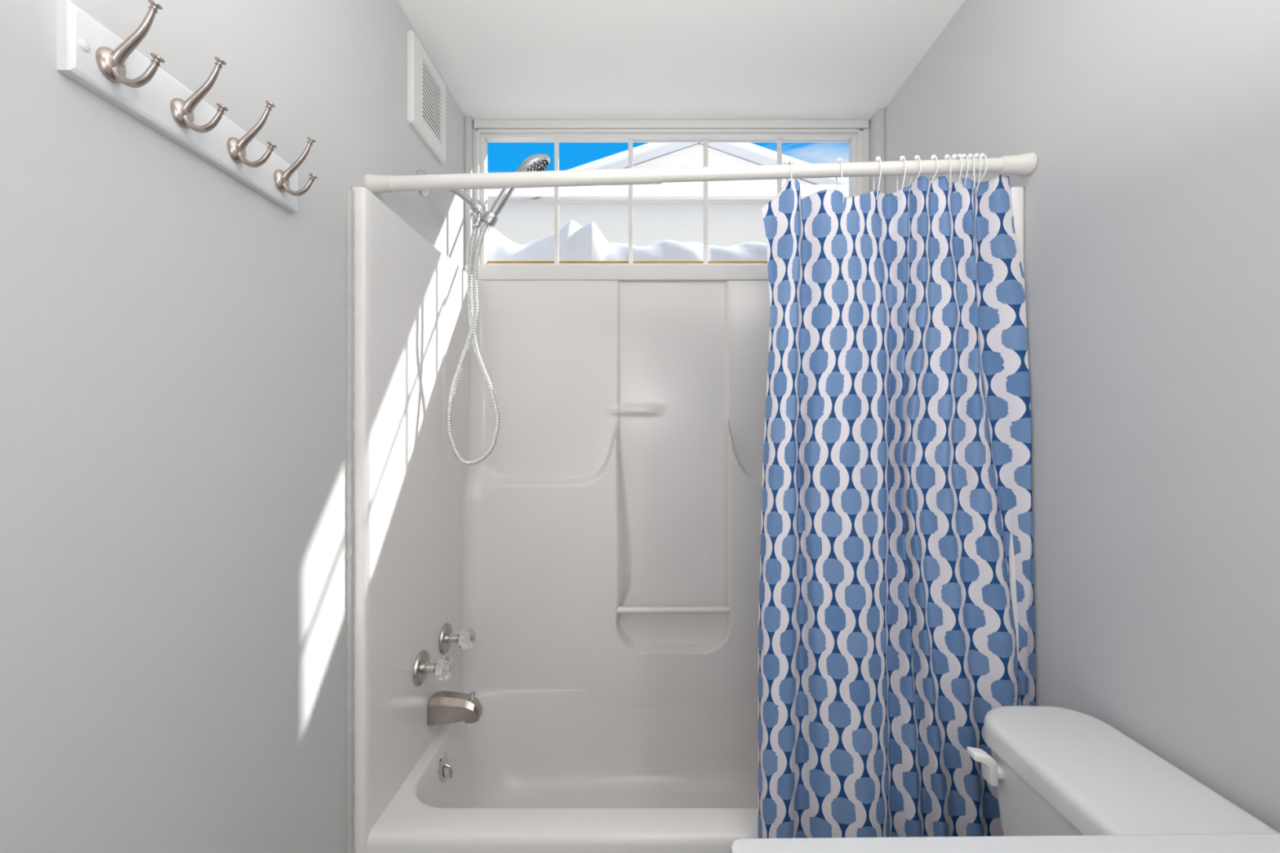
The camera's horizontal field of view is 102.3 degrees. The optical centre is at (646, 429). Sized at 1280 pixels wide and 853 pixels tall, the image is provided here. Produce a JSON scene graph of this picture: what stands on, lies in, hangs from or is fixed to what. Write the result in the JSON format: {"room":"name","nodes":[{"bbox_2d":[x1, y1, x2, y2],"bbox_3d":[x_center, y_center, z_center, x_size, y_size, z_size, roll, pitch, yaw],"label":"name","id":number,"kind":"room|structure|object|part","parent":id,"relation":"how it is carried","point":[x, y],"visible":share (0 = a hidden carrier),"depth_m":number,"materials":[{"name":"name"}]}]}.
{"room":"bathroom","nodes":[
{"label":"bathroom","id":0,"kind":"room"},
{"bbox_2d":[0,0,464,852],"bbox_3d":[-0.715,0.076,0.393,0.100,2.447,3.286,0,0,0],"label":"wall","id":1,"kind":"structure","parent":0,"point":[173,370],"depth_m":0.73,"materials":[{"name":"grey paint"}]},
{"bbox_2d":[57,0,317,212],"bbox_3d":[-0.624,-0.462,0.772,0.081,0.111,0.382,0,0,0],"label":"hook rail","id":2,"kind":"object","parent":1,"relation":"attached to","point":[90,54],"visible":1,"depth_m":0.70,"materials":[{"name":"white wood"}]},
{"bbox_3d":[-0.621,-0.472,0.622,0.057,0.075,0.017,0,0,0],"label":"arm","id":3,"kind":"part","parent":2,"relation":"part of","materials":[{"name":"silver metal"}]},
{"bbox_3d":[-0.619,-0.430,0.622,0.059,0.032,0.015,0,0,0],"label":"arm","id":4,"kind":"part","parent":2,"relation":"part of","materials":[{"name":"silver metal"}]},
{"bbox_3d":[-0.593,-0.511,0.622,0.013,0.012,0.014,0,0,0],"label":"knob","id":5,"kind":"part","parent":2,"relation":"part of","materials":[{"name":"silver metal"}]},
{"bbox_3d":[-0.590,-0.446,0.622,0.013,0.013,0.014,0,0,0],"label":"knob","id":6,"kind":"part","parent":2,"relation":"part of","materials":[{"name":"silver metal"}]},
{"bbox_3d":[-0.621,-0.472,0.717,0.057,0.075,0.017,0,0,0],"label":"arm","id":7,"kind":"part","parent":2,"relation":"part of","materials":[{"name":"silver metal"}]},
{"bbox_3d":[-0.619,-0.430,0.717,0.059,0.032,0.015,0,0,0],"label":"arm","id":8,"kind":"part","parent":2,"relation":"part of","materials":[{"name":"silver metal"}]},
{"bbox_3d":[-0.593,-0.511,0.717,0.013,0.012,0.014,0,0,0],"label":"knob","id":9,"kind":"part","parent":2,"relation":"part of","materials":[{"name":"silver metal"}]},
{"bbox_3d":[-0.590,-0.446,0.717,0.013,0.013,0.014,0,0,0],"label":"knob","id":10,"kind":"part","parent":2,"relation":"part of","materials":[{"name":"silver metal"}]},
{"bbox_3d":[-0.621,-0.472,0.812,0.057,0.075,0.017,0,0,0],"label":"arm","id":11,"kind":"part","parent":2,"relation":"part of","materials":[{"name":"silver metal"}]},
{"bbox_3d":[-0.619,-0.430,0.812,0.059,0.032,0.015,0,0,0],"label":"arm","id":12,"kind":"part","parent":2,"relation":"part of","materials":[{"name":"silver metal"}]},
{"bbox_3d":[-0.593,-0.511,0.812,0.013,0.012,0.014,0,0,0],"label":"knob","id":13,"kind":"part","parent":2,"relation":"part of","materials":[{"name":"silver metal"}]},
{"bbox_3d":[-0.590,-0.446,0.812,0.013,0.013,0.014,0,0,0],"label":"knob","id":14,"kind":"part","parent":2,"relation":"part of","materials":[{"name":"silver metal"}]},
{"bbox_3d":[-0.621,-0.472,0.912,0.057,0.075,0.017,0,0,0],"label":"arm","id":15,"kind":"part","parent":2,"relation":"part of","materials":[{"name":"silver metal"}]},
{"bbox_3d":[-0.619,-0.430,0.912,0.059,0.032,0.015,0,0,0],"label":"arm","id":16,"kind":"part","parent":2,"relation":"part of","materials":[{"name":"silver metal"}]},
{"bbox_3d":[-0.593,-0.511,0.912,0.013,0.012,0.014,0,0,0],"label":"knob","id":17,"kind":"part","parent":2,"relation":"part of","materials":[{"name":"silver metal"}]},
{"bbox_3d":[-0.590,-0.446,0.912,0.013,0.013,0.014,0,0,0],"label":"knob","id":18,"kind":"part","parent":2,"relation":"part of","materials":[{"name":"silver metal"}]},
{"bbox_2d":[346,188,354,852],"bbox_3d":[-0.663,0.372,1.149,0.019,1.817,0.021,0,0,27],"label":"trim","id":19,"kind":"structure","parent":1,"relation":"attached to","point":[350,193],"depth_m":1.14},
{"bbox_2d":[407,30,445,164],"bbox_3d":[-0.656,-0.987,1.552,0.017,0.260,0.240,0,0,0],"label":"air vent","id":20,"kind":"object","parent":1,"relation":"in","point":[426,90],"visible":1,"depth_m":1.51,"materials":[{"name":"white plastic"}]},
{"bbox_2d":[415,168,498,228],"bbox_3d":[-0.550,-0.679,1.520,0.233,0.169,0.074,0,0,0],"label":"holder","id":21,"kind":"object","parent":1,"relation":"attached to","point":[477,207],"visible":0.66,"depth_m":1.51,"materials":[{"name":"silver metal"}]},
{"bbox_2d":[472,213,482,228],"bbox_3d":[-0.495,-0.619,1.520,0.036,0.045,0.025,0,0,0],"label":"outlet","id":22,"kind":"object","parent":21,"relation":"attached to","point":[477,220],"depth_m":1.51,"materials":[{"name":"silver metal"}]},
{"bbox_2d":[489,153,550,216],"bbox_3d":[-0.369,-0.702,1.522,0.185,0.201,0.111,0,0,20],"label":"shower head","id":23,"kind":"object","parent":21,"relation":"in","point":[536,162],"visible":0.59,"depth_m":1.49,"materials":[{"name":"silver metal"}]},
{"bbox_2d":[446,221,500,465],"bbox_3d":[-0.510,-0.259,1.518,0.152,0.727,0.033,0,0,0],"label":"shower hose","id":24,"kind":"object","parent":23,"relation":"hanging from","point":[472,273],"visible":1,"depth_m":1.51,"materials":[{"name":"white metal"}]},
{"bbox_3d":[-0.401,-0.695,1.508,0.142,0.186,0.029,0,0,0],"label":"handle","id":25,"kind":"part","parent":23,"relation":"part of","materials":[{"name":"silver metal"}]},
{"bbox_2d":[464,115,473,265],"bbox_3d":[-0.654,-0.874,1.899,0.022,0.547,0.034,0,0,0],"label":"trim","id":26,"kind":"structure","parent":1,"relation":"attached to","point":[468,122],"depth_m":1.88,"materials":[{"name":"grey paint"}]},
{"bbox_2d":[363,151,1037,195],"bbox_3d":[0.092,-0.588,1.187,1.518,0.048,0.047,0,0,4],"label":"curtain rod","id":27,"kind":"object","parent":1,"relation":"attached to","point":[1024,164],"visible":0.98,"depth_m":1.18,"materials":[{"name":"white metal"}]},
{"bbox_2d":[363,173,395,195],"bbox_3d":[-0.633,-0.587,1.233,0.066,0.047,0.047,0,0,0],"label":"end cap","id":28,"kind":"object","parent":27,"relation":"on","point":[375,184],"depth_m":1.21,"materials":[{"name":"white plastic"}]},
{"bbox_2d":[784,159,794,191],"bbox_3d":[0.324,-0.574,1.168,0.022,0.080,0.051,0,0,25],"label":"curtain ring","id":29,"kind":"object","parent":27,"relation":"hanging from","point":[791,162],"visible":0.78,"depth_m":1.17,"materials":[{"name":"white plastic"}]},
{"bbox_2d":[835,157,844,203],"bbox_3d":[0.436,-0.560,1.165,0.011,0.108,0.045,0,0,0],"label":"curtain ring","id":30,"kind":"object","parent":27,"relation":"hanging from","point":[839,159],"visible":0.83,"depth_m":1.15,"materials":[{"name":"white plastic"}]},
{"bbox_2d":[873,156,881,199],"bbox_3d":[0.520,-0.566,1.160,0.011,0.096,0.044,0,0,0],"label":"curtain ring","id":31,"kind":"object","parent":27,"relation":"hanging from","point":[877,158],"visible":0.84,"depth_m":1.15,"materials":[{"name":"white plastic"}]},
{"bbox_2d":[896,155,906,200],"bbox_3d":[0.573,-0.566,1.157,0.011,0.096,0.044,0,0,0],"label":"curtain ring","id":32,"kind":"object","parent":27,"relation":"hanging from","point":[901,157],"visible":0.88,"depth_m":1.15,"materials":[{"name":"white plastic"}]},
{"bbox_2d":[908,155,921,191],"bbox_3d":[0.603,-0.577,1.160,0.012,0.074,0.054,0,0,-5],"label":"curtain ring","id":33,"kind":"object","parent":27,"relation":"hanging from","point":[917,157],"visible":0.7,"depth_m":1.15,"materials":[{"name":"white plastic"}]},
{"bbox_2d":[757,174,1035,838],"bbox_3d":[0.544,0.299,1.135,0.603,1.742,0.104,0,0,0],"label":"shower curtain","id":34,"kind":"object","parent":33,"relation":"hanging from","point":[897,463],"visible":0.91,"depth_m":1.14,"materials":[{"name":"blue fabric"}]},
{"bbox_2d":[927,154,937,187],"bbox_3d":[0.639,-0.577,1.153,0.014,0.074,0.045,0,0,0],"label":"curtain ring","id":35,"kind":"object","parent":27,"relation":"hanging from","point":[933,157],"visible":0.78,"depth_m":1.15,"materials":[{"name":"white plastic"}]},
{"bbox_2d":[941,154,951,188],"bbox_3d":[0.670,-0.577,1.151,0.013,0.074,0.044,0,0,0],"label":"curtain ring","id":36,"kind":"object","parent":27,"relation":"hanging from","point":[946,156],"visible":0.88,"depth_m":1.14,"materials":[{"name":"white plastic"}]},
{"bbox_2d":[951,153,962,193],"bbox_3d":[0.693,-0.574,1.151,0.021,0.081,0.045,0,0,31],"label":"curtain ring","id":37,"kind":"object","parent":27,"relation":"hanging from","point":[954,156],"visible":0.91,"depth_m":1.14,"materials":[{"name":"white plastic"}]},
{"bbox_2d":[957,153,968,186],"bbox_3d":[0.705,-0.577,1.149,0.011,0.076,0.044,0,0,0],"label":"curtain ring","id":38,"kind":"object","parent":27,"relation":"hanging from","point":[964,155],"visible":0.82,"depth_m":1.14,"materials":[{"name":"white plastic"}]},
{"bbox_2d":[964,153,975,190],"bbox_3d":[0.719,-0.573,1.148,0.011,0.082,0.044,0,0,0],"label":"curtain ring","id":39,"kind":"object","parent":27,"relation":"hanging from","point":[970,155],"visible":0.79,"depth_m":1.13,"materials":[{"name":"white plastic"}]},
{"bbox_2d":[970,153,981,193],"bbox_3d":[0.733,-0.573,1.147,0.011,0.083,0.044,0,0,15],"label":"curtain ring","id":40,"kind":"object","parent":27,"relation":"hanging from","point":[975,155],"visible":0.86,"depth_m":1.14,"materials":[{"name":"white plastic"}]},
{"bbox_2d":[973,152,987,191],"bbox_3d":[0.744,-0.576,1.151,0.012,0.077,0.054,0,0,0],"label":"curtain ring","id":41,"kind":"object","parent":27,"relation":"hanging from","point":[982,155],"visible":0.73,"depth_m":1.14,"materials":[{"name":"white plastic"}]},
{"bbox_2d":[997,151,1037,175],"bbox_3d":[0.818,-0.588,1.140,0.066,0.047,0.047,0,0,0],"label":"end cap","id":42,"kind":"object","parent":27,"relation":"on","point":[1024,164],"depth_m":1.13,"materials":[{"name":"white plastic"}]},
{"bbox_2d":[473,121,869,261],"bbox_3d":[0.092,0.076,1.944,1.515,2.447,0.055,0,0,0],"label":"wall","id":43,"kind":"structure","parent":0,"point":[866,131],"depth_m":1.92,"materials":[{"name":"white paint"}]},
{"bbox_2d":[464,264,768,281],"bbox_3d":[0.091,-0.574,1.894,1.510,0.056,0.044,0,0,0],"label":"trim","id":44,"kind":"structure","parent":43,"relation":"attached to","point":[620,273],"depth_m":1.87,"materials":[{"name":"white paint"}]},
{"bbox_2d":[475,128,863,264],"bbox_3d":[0.086,-0.857,1.948,1.440,0.523,0.073,0,0,0],"label":"window","id":45,"kind":"structure","parent":43,"relation":"in","point":[855,137],"depth_m":1.94,"materials":[{"name":"white plastic"}]},
{"bbox_2d":[473,120,868,128],"bbox_3d":[0.091,-1.133,1.910,1.462,0.029,0.012,0,0,0],"label":"trim","id":46,"kind":"structure","parent":43,"relation":"attached to","point":[477,124],"depth_m":1.90,"materials":[{"name":"white paint"}]},
{"bbox_3d":[0.100,-0.453,2.411,2.800,0.106,0.879,0,0,0],"label":"trim","id":47,"kind":"structure","parent":43,"relation":"attached to","visible":0},
{"bbox_2d":[487,220,767,261],"bbox_3d":[0.075,-0.716,2.415,2.350,0.433,0.750,0,0,0],"label":"snow drift","id":48,"kind":"object","parent":47,"relation":"on","point":[577,242],"visible":0.2,"depth_m":2.16,"materials":[{"name":"white snow"}]},
{"bbox_2d":[397,0,964,121],"bbox_3d":[0.092,-1.197,0.358,1.715,0.100,3.216,0,0,0],"label":"ceiling","id":49,"kind":"structure","parent":0,"point":[498,60],"depth_m":1.57,"materials":[{"name":"white paint"}]},
{"bbox_2d":[884,0,1279,832],"bbox_3d":[0.900,0.076,0.393,0.100,2.447,3.286,0,0,0],"label":"wall","id":50,"kind":"structure","parent":0,"point":[1152,193],"depth_m":0.87,"materials":[{"name":"grey paint"}]},
{"bbox_2d":[869,108,884,193],"bbox_3d":[0.838,-0.844,1.877,0.024,0.607,0.078,0,0,0],"label":"trim","id":51,"kind":"structure","parent":50,"relation":"attached to","point":[877,123],"depth_m":1.85,"materials":[{"name":"grey paint"}]},
{"bbox_3d":[0.093,1.350,0.393,2.715,0.100,3.286,0,0,0],"label":"floor","id":52,"kind":"structure","parent":0,"visible":0},
{"bbox_2d":[351,186,1025,852],"bbox_3d":[0.092,0.378,1.536,1.515,1.845,0.760,0,0,0],"label":"shower","id":53,"kind":"object","parent":52,"relation":"on","point":[602,562],"visible":0.72,"depth_m":1.82,"materials":[{"name":"white plastic"}]},
{"bbox_2d":[413,650,454,686],"bbox_3d":[-0.589,0.664,1.437,0.094,0.091,0.091,0,0,0],"label":"tub valve","id":54,"kind":"object","parent":53,"relation":"attached to","point":[443,668],"visible":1,"depth_m":1.42,"materials":[{"name":"silver metal"}]},
{"bbox_3d":[-0.600,0.664,1.437,0.040,0.033,0.033,0,0,0],"label":"stem","id":55,"kind":"part","parent":54,"relation":"part of","materials":[{"name":"silver metal"}]},
{"bbox_3d":[-0.565,0.664,1.437,0.046,0.065,0.062,0,0,0],"label":"knob","id":56,"kind":"part","parent":54,"relation":"part of","materials":[{"name":"clear plastic"}]},
{"bbox_2d":[437,752,453,782],"bbox_3d":[-0.583,0.983,1.500,0.041,0.074,0.075,0,0,0],"label":"overflow plate","id":57,"kind":"object","parent":53,"relation":"attached to","point":[444,768],"visible":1,"depth_m":1.49,"materials":[{"name":"silver metal"}]},
{"bbox_3d":[-0.576,0.990,1.499,0.027,0.040,0.011,0,0,6],"label":"lever","id":58,"kind":"part","parent":57,"relation":"part of","materials":[{"name":"silver metal"}]},
{"bbox_2d":[426,690,482,725],"bbox_3d":[-0.559,0.811,1.512,0.146,0.084,0.062,0,0,0],"label":"tub spout","id":59,"kind":"object","parent":53,"relation":"attached to","point":[444,707],"visible":1,"depth_m":1.49,"materials":[{"name":"silver metal"}]},
{"bbox_3d":[-0.510,0.781,1.512,0.016,0.022,0.016,0,0,0],"label":"diverter knob","id":60,"kind":"part","parent":59,"relation":"part of","materials":[{"name":"silver metal"}]},
{"bbox_2d":[439,622,475,654],"bbox_3d":[-0.589,0.653,1.612,0.094,0.091,0.091,0,0,0],"label":"tub valve","id":61,"kind":"object","parent":53,"relation":"attached to","point":[465,638],"visible":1,"depth_m":1.59,"materials":[{"name":"silver metal"}]},
{"bbox_3d":[-0.600,0.653,1.612,0.040,0.033,0.033,0,0,0],"label":"stem","id":62,"kind":"part","parent":61,"relation":"part of","materials":[{"name":"silver metal"}]},
{"bbox_3d":[-0.565,0.653,1.612,0.046,0.065,0.062,0,0,0],"label":"knob","id":63,"kind":"part","parent":61,"relation":"part of","materials":[{"name":"clear plastic"}]},
{"bbox_2d":[366,689,758,852],"bbox_3d":[0.092,1.109,1.500,1.507,0.382,0.671,0,0,0],"label":"tub","id":64,"kind":"object","parent":53,"relation":"in","point":[539,771],"depth_m":1.75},
{"bbox_2d":[966,706,1279,835],"bbox_3d":[0.489,0.913,0.783,0.698,0.773,0.423,0,0,0],"label":"toilet","id":65,"kind":"object","parent":52,"relation":"on","point":[1054,771],"visible":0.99,"depth_m":0.80,"materials":[{"name":"white ceramic"}]},
{"bbox_3d":[0.601,0.594,0.908,0.058,0.056,0.030,0,0,0],"label":"flush lever","id":66,"kind":"part","parent":65,"relation":"part of","materials":[{"name":"white plastic"}]},
{"bbox_3d":[0.724,0.736,0.775,0.212,0.329,0.374,0,0,0],"label":"tank","id":67,"kind":"part","parent":65,"relation":"part of","materials":[{"name":"white ceramic"}]},
{"bbox_3d":[0.462,0.886,0.035,0.770,0.828,0.990,0,0,0],"label":"vanity cabinet","id":68,"kind":"object","parent":52,"relation":"on","visible":0},
{"bbox_2d":[730,833,1279,852],"bbox_3d":[0.469,0.456,0.043,0.760,0.032,1.047,0,0,0],"label":"countertop","id":69,"kind":"structure","parent":68,"relation":"on","point":[1254,842],"depth_m":0.55,"materials":[{"name":"white stone"}]},
{"label":"outside","id":70,"kind":"structure","parent":0,"visible":0},
{"bbox_3d":[0.000,3.900,31.450,80.000,0.200,57.100,0,0,0],"label":"ground","id":71,"kind":"structure","parent":70,"visible":0},
{"bbox_2d":[487,184,848,247],"bbox_3d":[0.600,0.009,6.405,6.600,7.581,3.110,0,0,0],"label":"exterior wall","id":72,"kind":"structure","parent":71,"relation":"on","point":[728,224],"depth_m":5.00,"materials":[{"name":"white paint"}]},
{"bbox_2d":[487,142,848,199],"bbox_3d":[0.931,-0.466,10.600,8.209,8.532,5.200,0,0,0],"label":"building roof","id":73,"kind":"structure","parent":71,"relation":"on","point":[664,155],"depth_m":8.25,"materials":[{"name":"white"}]}
]}

